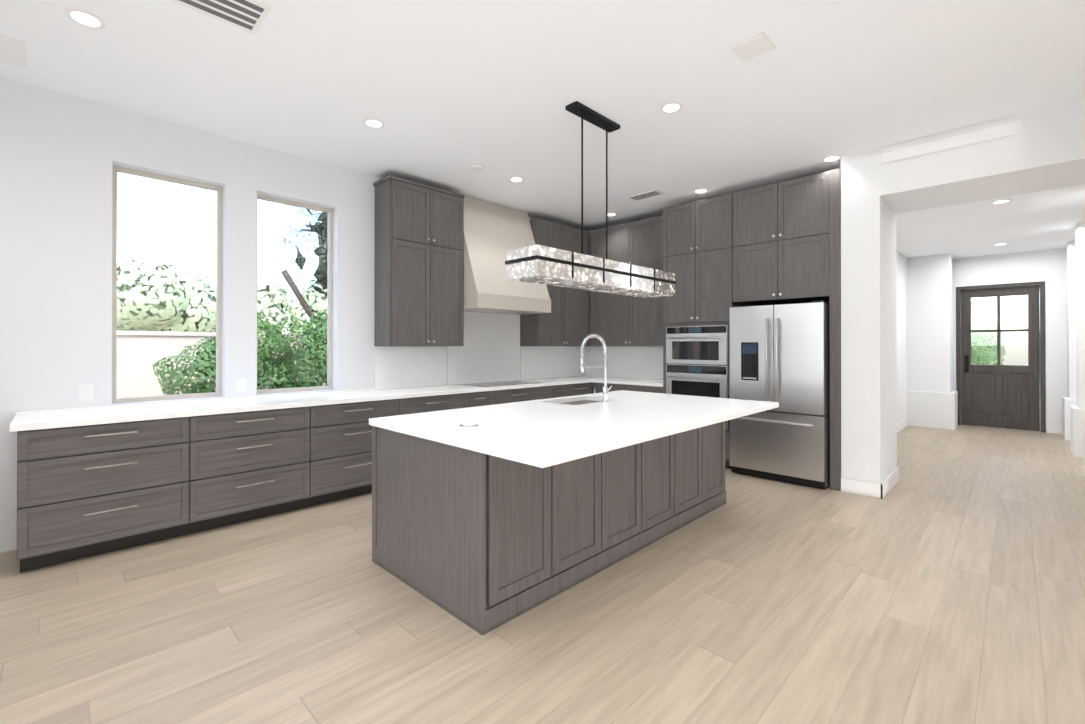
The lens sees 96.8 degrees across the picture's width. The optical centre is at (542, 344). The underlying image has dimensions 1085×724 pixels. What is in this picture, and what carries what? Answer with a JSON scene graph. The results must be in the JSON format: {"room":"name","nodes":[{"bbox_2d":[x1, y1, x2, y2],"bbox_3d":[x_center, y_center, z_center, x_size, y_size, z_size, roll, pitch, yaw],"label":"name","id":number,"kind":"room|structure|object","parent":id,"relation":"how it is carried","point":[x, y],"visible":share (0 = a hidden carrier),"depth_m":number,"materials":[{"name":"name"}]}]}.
{"room":"kitchen","nodes":[
{"label":"kitchen","id":0,"kind":"room"},
{"bbox_2d":[0,77,534,530],"bbox_3d":[-1.067,-0.191,5.989,0.200,3.190,15.600,0,0,45],"label":"wall","id":1,"kind":"structure","parent":0,"point":[61,154],"depth_m":3.57,"materials":[{"name":"paint"}]},
{"bbox_2d":[79,384,92,400],"bbox_3d":[-3.341,0.352,3.525,0.007,0.115,0.074,0,0,45],"label":"electrical outlet","id":2,"kind":"object","parent":1,"relation":"attached to","point":[85,391],"visible":1,"depth_m":3.52,"materials":[{"name":"white plastic"}]},
{"bbox_2d":[112,165,221,402],"bbox_3d":[-3.086,-0.464,3.986,0.050,1.838,0.728,0,0,45],"label":"window","id":3,"kind":"structure","parent":1,"relation":"in","point":[218,268],"depth_m":3.96,"materials":[{"name":"clear glass"}]},
{"bbox_2d":[236,378,245,390],"bbox_3d":[-2.647,0.355,4.231,0.007,0.115,0.074,0,0,45],"label":"electrical outlet","id":4,"kind":"object","parent":1,"relation":"attached to","point":[240,384],"visible":1,"depth_m":4.23,"materials":[{"name":"white plastic"}]},
{"bbox_2d":[256,194,332,393],"bbox_3d":[-2.410,-0.461,4.674,0.050,1.838,0.718,0,0,45],"label":"window","id":5,"kind":"structure","parent":1,"relation":"in","point":[329,289],"depth_m":4.80,"materials":[{"name":"clear glass"}]},
{"bbox_2d":[373,175,463,345],"bbox_3d":[-1.338,-0.843,5.301,0.374,1.730,0.925,0,0,45],"label":"upper cabinet","id":6,"kind":"object","parent":1,"relation":"attached to","point":[419,270],"visible":1,"depth_m":5.11,"materials":[{"name":"grey wood"}]},
{"bbox_2d":[374,348,584,387],"bbox_3d":[-0.549,0.259,6.357,0.012,0.463,3.514,0,0,45],"label":"backsplash","id":7,"kind":"structure","parent":1,"relation":"attached to","point":[393,367],"depth_m":5.62,"materials":[{"name":"white tile"}]},
{"bbox_2d":[458,193,550,314],"bbox_3d":[-0.516,-1.093,5.981,0.596,1.382,1.185,0,0,45],"label":"range hood","id":8,"kind":"object","parent":1,"relation":"attached to","point":[494,233],"visible":0.75,"depth_m":5.78,"materials":[{"name":"paint"}]},
{"bbox_2d":[520,218,587,345],"bbox_3d":[0.220,-0.822,6.858,0.413,1.700,1.090,0,0,45],"label":"upper cabinet","id":9,"kind":"object","parent":1,"relation":"attached to","point":[575,317],"depth_m":6.68,"materials":[{"name":"grey wood"}]},
{"bbox_2d":[0,424,1084,723],"bbox_3d":[2.214,1.452,2.759,9.400,0.120,15.600,0,0,45],"label":"floor","id":10,"kind":"structure","parent":0,"point":[942,580],"depth_m":2.40,"materials":[{"name":"brown wood"}]},
{"bbox_2d":[17,416,192,572],"bbox_3d":[-3.051,0.956,3.378,0.615,0.875,0.840,0,0,45],"label":"base cabinet","id":11,"kind":"object","parent":10,"relation":"on","point":[95,480],"depth_m":3.13,"materials":[{"name":"grey wood"}]},
{"bbox_2d":[9,376,608,431],"bbox_3d":[-1.225,0.506,5.228,0.630,0.040,6.096,0,0,45],"label":"countertop","id":12,"kind":"structure","parent":11,"relation":"on","point":[24,421],"depth_m":3.84,"materials":[{"name":"white stone"}]},
{"bbox_2d":[193,408,312,532],"bbox_3d":[-2.466,0.959,3.974,0.615,0.875,0.830,0,0,45],"label":"base cabinet","id":13,"kind":"object","parent":10,"relation":"on","point":[247,466],"depth_m":3.75,"materials":[{"name":"grey wood"}]},
{"bbox_2d":[313,400,400,505],"bbox_3d":[-1.888,0.961,4.562,0.615,0.875,0.820,0,0,45],"label":"base cabinet","id":14,"kind":"object","parent":10,"relation":"on","point":[342,433],"depth_m":4.27,"materials":[{"name":"grey wood"}]},
{"bbox_2d":[401,392,468,414],"bbox_3d":[-1.313,0.963,5.147,0.615,0.875,0.820,0,0,45],"label":"base cabinet","id":15,"kind":"object","parent":10,"relation":"on","point":[419,404],"depth_m":4.92,"materials":[{"name":"grey wood"}]},
{"bbox_2d":[469,392,488,406],"bbox_3d":[-0.928,0.965,5.539,0.615,0.875,0.280,0,0,45],"label":"base cabinet","id":16,"kind":"object","parent":10,"relation":"on","point":[476,399],"depth_m":5.33,"materials":[{"name":"grey wood"}]},
{"bbox_2d":[489,388,544,404],"bbox_3d":[-0.507,0.967,5.967,0.615,0.875,0.920,0,0,45],"label":"base cabinet","id":17,"kind":"object","parent":10,"relation":"on","point":[511,395],"depth_m":5.73,"materials":[{"name":"grey wood"}]},
{"bbox_2d":[371,421,725,634],"bbox_3d":[0.258,0.958,3.660,1.150,0.875,2.722,0,0,45],"label":"kitchen island","id":18,"kind":"object","parent":10,"relation":"on","point":[487,519],"depth_m":2.71,"materials":[{"name":"grey wood"}]},
{"bbox_2d":[369,390,778,468],"bbox_3d":[0.419,0.500,3.537,1.565,0.040,2.790,0,0,45],"label":"island countertop","id":19,"kind":"structure","parent":18,"relation":"on","point":[543,434],"depth_m":2.93,"materials":[{"name":"white stone"}]},
{"bbox_2d":[557,397,596,404],"bbox_3d":[0.334,0.631,4.160,0.420,0.242,0.660,0,0,45],"label":"sink","id":20,"kind":"object","parent":19,"relation":"in","point":[580,400],"depth_m":4.32,"materials":[{"name":"silver metal"}]},
{"bbox_2d":[580,333,612,400],"bbox_3d":[0.454,0.195,4.084,0.300,0.575,0.118,0,0,45],"label":"faucet","id":21,"kind":"object","parent":19,"relation":"on","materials":[{"name":"silver metal"}]},
{"bbox_2d":[545,384,564,398],"bbox_3d":[-0.044,0.968,6.438,0.615,0.875,0.400,0,0,45],"label":"base cabinet","id":22,"kind":"object","parent":10,"relation":"on","point":[558,390],"depth_m":6.22,"materials":[{"name":"grey wood"}]},
{"bbox_2d":[565,380,596,396],"bbox_3d":[0.309,0.970,6.755,0.674,0.875,0.547,0,0,45],"label":"base cabinet","id":23,"kind":"object","parent":10,"relation":"on","point":[586,386],"depth_m":6.60,"materials":[{"name":"grey wood"}]},
{"bbox_2d":[597,376,662,387],"bbox_3d":[1.311,0.511,6.567,1.110,0.040,0.631,0,0,45],"label":"countertop","id":24,"kind":"structure","parent":23,"relation":"on","point":[612,379],"depth_m":6.45,"materials":[{"name":"white stone"}]},
{"bbox_2d":[597,384,620,392],"bbox_3d":[1.124,0.970,6.759,0.640,0.875,0.616,0,0,45],"label":"base cabinet","id":25,"kind":"object","parent":10,"relation":"on","point":[615,387],"depth_m":6.54,"materials":[{"name":"grey wood"}]},
{"bbox_2d":[621,384,662,392],"bbox_3d":[1.489,0.968,6.400,0.624,0.875,0.616,0,0,45],"label":"base cabinet","id":26,"kind":"object","parent":10,"relation":"on","point":[627,387],"depth_m":6.20,"materials":[{"name":"grey wood"}]},
{"bbox_2d":[662,168,840,490],"bbox_3d":[2.363,-0.138,5.474,1.916,3.080,0.718,0,0,45],"label":"tall cabinet","id":27,"kind":"object","parent":10,"relation":"on","point":[779,243],"visible":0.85,"depth_m":5.28,"materials":[{"name":"grey wood"}]},
{"bbox_2d":[730,300,829,488],"bbox_3d":[2.587,0.488,5.140,0.910,1.825,0.805,0,0,45],"label":"fridge","id":28,"kind":"object","parent":10,"relation":"on","point":[780,354],"visible":0.94,"depth_m":4.83,"materials":[{"name":"grey metal"}]},
{"bbox_2d":[0,0,1084,258],"bbox_3d":[2.214,-1.788,2.771,9.400,0.520,15.600,0,0,45],"label":"ceiling","id":29,"kind":"structure","parent":0,"point":[448,92],"depth_m":3.33,"materials":[{"name":"white paint"}]},
{"bbox_2d":[0,35,27,68],"bbox_3d":[-3.303,-1.793,2.907,0.380,0.008,0.260,0,0,45],"label":"ceiling vent","id":30,"kind":"object","parent":29,"relation":"in","point":[13,51],"visible":1,"depth_m":2.95,"materials":[{"name":"white plastic"}]},
{"bbox_2d":[64,8,105,28],"bbox_3d":[-2.523,-1.796,2.660,0.170,0.006,0.170,0,0,45],"label":"recessed light","id":31,"kind":"object","parent":29,"relation":"in","point":[85,18],"visible":1,"depth_m":2.65,"materials":[{"name":"white plastic"}]},
{"bbox_2d":[170,0,271,34],"bbox_3d":[-1.730,-1.794,2.497,0.320,0.010,0.500,0,0,45],"label":"ceiling vent","id":32,"kind":"object","parent":29,"relation":"in","point":[248,16],"visible":1,"depth_m":2.58,"materials":[{"name":"white metal"}]},
{"bbox_2d":[363,118,384,127],"bbox_3d":[-1.367,-1.791,3.907,0.170,0.006,0.170,0,0,45],"label":"recessed light","id":33,"kind":"object","parent":29,"relation":"in","point":[372,123],"visible":1,"depth_m":3.90,"materials":[{"name":"white plastic"}]},
{"bbox_2d":[472,164,483,170],"bbox_3d":[-0.647,-1.775,4.840,0.120,0.030,0.120,0,0,45],"label":"smoke detector","id":34,"kind":"object","parent":29,"relation":"attached to","point":[477,167],"visible":1,"depth_m":4.81,"materials":[{"name":"white plastic"}]},
{"bbox_2d":[509,177,523,181],"bbox_3d":[-0.283,-1.786,5.225,0.170,0.006,0.170,0,0,45],"label":"recessed light","id":35,"kind":"object","parent":29,"relation":"in","point":[516,179],"visible":1,"depth_m":5.21,"materials":[{"name":"white plastic"}]},
{"bbox_2d":[505,101,675,297],"bbox_3d":[0.479,-1.119,3.857,0.310,1.349,1.790,0,0,45],"label":"pendant light","id":36,"kind":"object","parent":29,"relation":"hanging from","point":[541,264],"visible":1,"depth_m":3.62,"materials":[{"name":"clear glass"}]},
{"bbox_2d":[627,189,664,200],"bbox_3d":[1.233,-1.781,5.768,0.400,0.010,0.200,0,0,45],"label":"ceiling vent","id":37,"kind":"object","parent":29,"relation":"in","point":[645,195],"visible":0.96,"depth_m":5.75,"materials":[{"name":"white metal"}]},
{"bbox_2d":[660,102,682,112],"bbox_3d":[0.976,-1.792,3.652,0.170,0.006,0.170,0,0,45],"label":"recessed light","id":38,"kind":"object","parent":29,"relation":"in","point":[671,107],"visible":1,"depth_m":3.64,"materials":[{"name":"white plastic"}]},
{"bbox_2d":[694,189,708,192],"bbox_3d":[1.850,-1.784,5.611,0.170,0.006,0.170,0,0,45],"label":"recessed light","id":39,"kind":"object","parent":29,"relation":"in","point":[701,190],"visible":1,"depth_m":5.60,"materials":[{"name":"white plastic"}]},
{"bbox_2d":[730,32,775,61],"bbox_3d":[1.272,-1.793,2.912,0.200,0.008,0.200,0,0,45],"label":"ceiling vent","id":40,"kind":"object","parent":29,"relation":"in","point":[753,46],"visible":1,"depth_m":2.90,"materials":[{"name":"plastic"}]},
{"bbox_2d":[822,155,841,161],"bbox_3d":[2.791,-1.788,4.643,0.170,0.006,0.170,0,0,45],"label":"recessed light","id":41,"kind":"object","parent":29,"relation":"in","point":[832,158],"visible":0.96,"depth_m":4.63,"materials":[{"name":"white plastic"}]},
{"bbox_2d":[990,199,1011,203],"bbox_3d":[4.880,-1.516,5.127,0.170,0.006,0.170,0,0,45],"label":"recessed light","id":42,"kind":"object","parent":29,"relation":"in","point":[1001,201],"visible":1,"depth_m":5.11,"materials":[{"name":"white plastic"}]},
{"bbox_2d":[588,216,660,231],"bbox_3d":[2.065,-0.189,6.416,3.670,3.190,0.200,0,0,45],"label":"wall","id":43,"kind":"structure","parent":0,"point":[626,223],"depth_m":7.08,"materials":[{"name":"white paint"}]},
{"bbox_2d":[588,223,631,345],"bbox_3d":[1.057,-0.822,6.974,0.768,1.700,0.413,0,0,45],"label":"upper cabinet","id":44,"kind":"object","parent":43,"relation":"attached to","point":[609,314],"depth_m":6.86,"materials":[{"name":"grey wood"}]},
{"bbox_2d":[585,348,662,379],"bbox_3d":[1.303,0.262,7.009,1.740,0.463,0.012,0,0,45],"label":"backsplash","id":45,"kind":"structure","parent":43,"relation":"attached to","point":[639,363],"depth_m":7.05,"materials":[{"name":"white tile"}]},
{"bbox_2d":[632,216,662,345],"bbox_3d":[1.539,-0.824,6.547,0.750,1.700,0.345,0,0,45],"label":"upper cabinet","id":46,"kind":"object","parent":43,"relation":"attached to","point":[647,235],"depth_m":6.44,"materials":[{"name":"grey wood"}]},
{"bbox_2d":[841,147,896,483],"bbox_3d":[3.257,-0.196,4.789,0.310,3.190,0.850,0,0,45],"label":"column","id":47,"kind":"structure","parent":0,"point":[868,350],"depth_m":4.50,"materials":[{"name":"white paint"}]},
{"bbox_2d":[896,250,957,429],"bbox_3d":[5.250,-0.052,6.931,0.790,2.920,5.000,0,0,45],"label":"wall","id":48,"kind":"structure","parent":0,"point":[927,395],"depth_m":8.18,"materials":[{"name":"white paint"}]},
{"bbox_2d":[0,418,1061,552],"bbox_3d":[2.214,1.322,2.756,8.996,0.140,15.196,0,0,45],"label":"baseboard","id":49,"kind":"structure","parent":48,"relation":"attached to","point":[8,540],"depth_m":4.46,"materials":[{"name":"white wood"}]},
{"bbox_2d":[880,98,1084,213],"bbox_3d":[5.157,-1.578,2.927,5.020,0.440,0.850,0,0,45],"label":"header beam","id":50,"kind":"structure","parent":0,"point":[1041,149],"depth_m":3.93,"materials":[{"name":"white paint"}]},
{"bbox_2d":[882,117,1012,163],"bbox_3d":[3.383,-1.708,4.068,0.850,0.140,0.009,0,0,45],"label":"air vent","id":51,"kind":"object","parent":50,"relation":"attached to","point":[970,135],"visible":1,"depth_m":4.03,"materials":[{"name":"white plastic"}]},
{"bbox_2d":[952,248,1066,432],"bbox_3d":[7.682,-0.182,8.187,9.200,3.190,0.200,0,0,45],"label":"wall","id":52,"kind":"structure","parent":0,"point":[1049,267],"depth_m":7.69,"materials":[{"name":"white paint"}]},
{"bbox_2d":[956,281,1045,431],"bbox_3d":[7.718,0.205,8.143,1.080,2.415,0.190,0,0,45],"label":"entry door","id":53,"kind":"structure","parent":52,"relation":"in","point":[998,395],"depth_m":8.09,"materials":[{"name":"brown wood"}]},
{"bbox_2d":[1062,222,1084,477],"bbox_3d":[6.878,-0.056,5.927,0.480,2.920,3.850,0,0,45],"label":"wall","id":54,"kind":"structure","parent":0,"point":[1073,417],"depth_m":6.14,"materials":[{"name":"white paint"}]},
{"label":"outside","id":55,"kind":"structure","parent":0,"visible":0},
{"bbox_3d":[0.686,1.623,7.624,80.000,0.175,80.000,0,0,45],"label":"ground","id":56,"kind":"structure","parent":55,"visible":0},
{"bbox_2d":[153,337,215,394],"label":"garden plants","id":57,"kind":"object","parent":56,"relation":"on","point":[210,354],"depth_m":5.97,"materials":[{"name":"green plant"}]},
{"bbox_2d":[117,331,325,397],"bbox_3d":[-5.184,0.671,7.789,0.260,1.720,20.000,0,0,45],"label":"fence","id":58,"kind":"object","parent":56,"relation":"on","point":[135,364],"depth_m":7.06,"materials":[{"name":"paint"}]},
{"bbox_2d":[117,259,326,333],"bbox_3d":[-12.075,-0.778,17.482,31.222,4.696,5.731,0,0,-39],"label":"tree","id":59,"kind":"object","parent":56,"relation":"on","point":[150,291],"depth_m":15.52,"materials":[{"name":"green plant"}]},
{"bbox_2d":[257,205,327,389],"label":"garden plants","id":60,"kind":"object","parent":56,"relation":"on","point":[315,354],"depth_m":7.21,"materials":[{"name":"green plant"}]},
{"bbox_2d":[971,301,1005,364],"bbox_3d":[14.498,0.131,14.946,6.310,3.789,8.024,0,0,45],"label":"bush","id":61,"kind":"object","parent":56,"relation":"on","point":[977,338],"depth_m":15.92,"materials":[{"name":"green plant"}]}
]}

